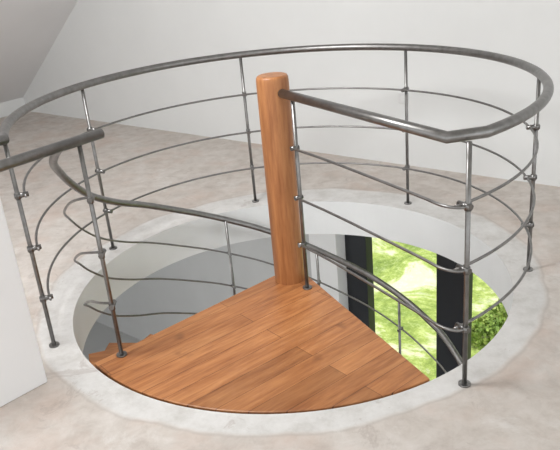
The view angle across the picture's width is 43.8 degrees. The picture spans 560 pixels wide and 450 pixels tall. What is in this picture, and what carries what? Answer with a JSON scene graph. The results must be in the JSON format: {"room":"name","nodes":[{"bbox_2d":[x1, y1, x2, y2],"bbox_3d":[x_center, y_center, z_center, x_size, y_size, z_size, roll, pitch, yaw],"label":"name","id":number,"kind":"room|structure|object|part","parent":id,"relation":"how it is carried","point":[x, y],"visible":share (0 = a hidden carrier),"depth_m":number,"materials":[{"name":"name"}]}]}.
{"room":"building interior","nodes":[
{"label":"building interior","id":0,"kind":"room"},
{"bbox_2d":[0,97,24,117],"bbox_3d":[-5.382,-0.044,5.769,0.150,0.404,7.415,13,29,37],"label":"wall","id":1,"kind":"structure","parent":0,"point":[6,108],"depth_m":8.14,"materials":[{"name":"paint"}]},
{"bbox_2d":[0,198,46,406],"bbox_3d":[-1.627,0.501,2.329,0.140,0.930,1.600,16,30,41],"label":"wall","id":2,"kind":"structure","parent":0,"point":[22,371],"depth_m":2.83,"materials":[{"name":"white paint"}]},
{"bbox_2d":[0,0,77,102],"bbox_3d":[-4.120,-1.213,4.073,3.735,2.836,7.415,13,29,37],"label":"ceiling","id":3,"kind":"structure","parent":0,"point":[29,29],"depth_m":7.10,"materials":[{"name":"paint"}]},
{"bbox_2d":[83,322,140,360],"bbox_3d":[-0.942,3.409,3.719,10.470,0.100,7.615,13,29,37],"label":"floor","id":4,"kind":"structure","parent":0,"point":[100,335],"depth_m":8.62,"materials":[{"name":"paint"}]},
{"bbox_2d":[49,72,461,413],"bbox_3d":[0.116,1.058,4.001,2.184,3.828,2.196,-5,23,0],"label":"spiral staircase","id":5,"kind":"structure","parent":4,"relation":"on","point":[276,345],"depth_m":3.15,"materials":[{"name":"brown wood"}]},
{"bbox_3d":[0.064,0.509,3.864,2.179,2.586,2.013,-5,23,0],"label":"stair handrail","id":6,"kind":"part","parent":5,"relation":"part of","materials":[{"name":"metal"}]},
{"bbox_3d":[0.123,1.052,4.013,0.156,3.828,0.156,-5,23,0],"label":"post","id":7,"kind":"part","parent":5,"relation":"part of","materials":[{"name":"brown wood"}]},
{"bbox_2d":[0,111,559,449],"bbox_3d":[-1.231,0.980,2.619,10.470,0.240,7.415,13,29,37],"label":"floor","id":8,"kind":"structure","parent":0,"point":[512,399],"depth_m":3.99,"materials":[{"name":"concrete"}]},
{"bbox_2d":[0,43,553,387],"bbox_3d":[-0.148,-0.114,3.358,2.810,1.021,2.786,-5,23,0],"label":"guard railing","id":9,"kind":"object","parent":8,"relation":"on","point":[391,123],"visible":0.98,"depth_m":3.15,"materials":[{"name":"metal"}]},
{"bbox_3d":[-0.189,-0.564,3.170,2.810,0.042,2.786,-5,23,0],"label":"handrail","id":10,"kind":"part","parent":9,"relation":"part of","materials":[{"name":"metal"}]},
{"bbox_2d":[23,0,559,339],"bbox_3d":[1.033,-0.552,5.278,10.670,5.650,0.200,13,29,37],"label":"wall","id":11,"kind":"structure","parent":0,"point":[98,38],"depth_m":5.56,"materials":[{"name":"paint"}]},
{"bbox_2d":[309,234,348,309],"bbox_3d":[0.463,0.815,6.221,0.278,2.509,0.139,13,29,37],"label":"trim","id":12,"kind":"structure","parent":11,"relation":"attached to","point":[332,275],"depth_m":5.95,"materials":[{"name":"white paint"}]},
{"bbox_2d":[398,92,408,103],"bbox_3d":[0.898,-0.922,5.059,0.080,0.080,0.016,13,29,37],"label":"wall socket","id":13,"kind":"object","parent":11,"relation":"attached to","point":[401,95],"visible":0.84,"depth_m":5.06,"materials":[{"name":"white plastic"}]},
{"bbox_2d":[345,235,507,380],"bbox_3d":[2.742,1.363,4.642,5.356,2.330,0.100,13,29,37],"label":"window","id":14,"kind":"structure","parent":11,"relation":"in","point":[439,294],"depth_m":5.69,"materials":[{"name":"black"}]}
]}

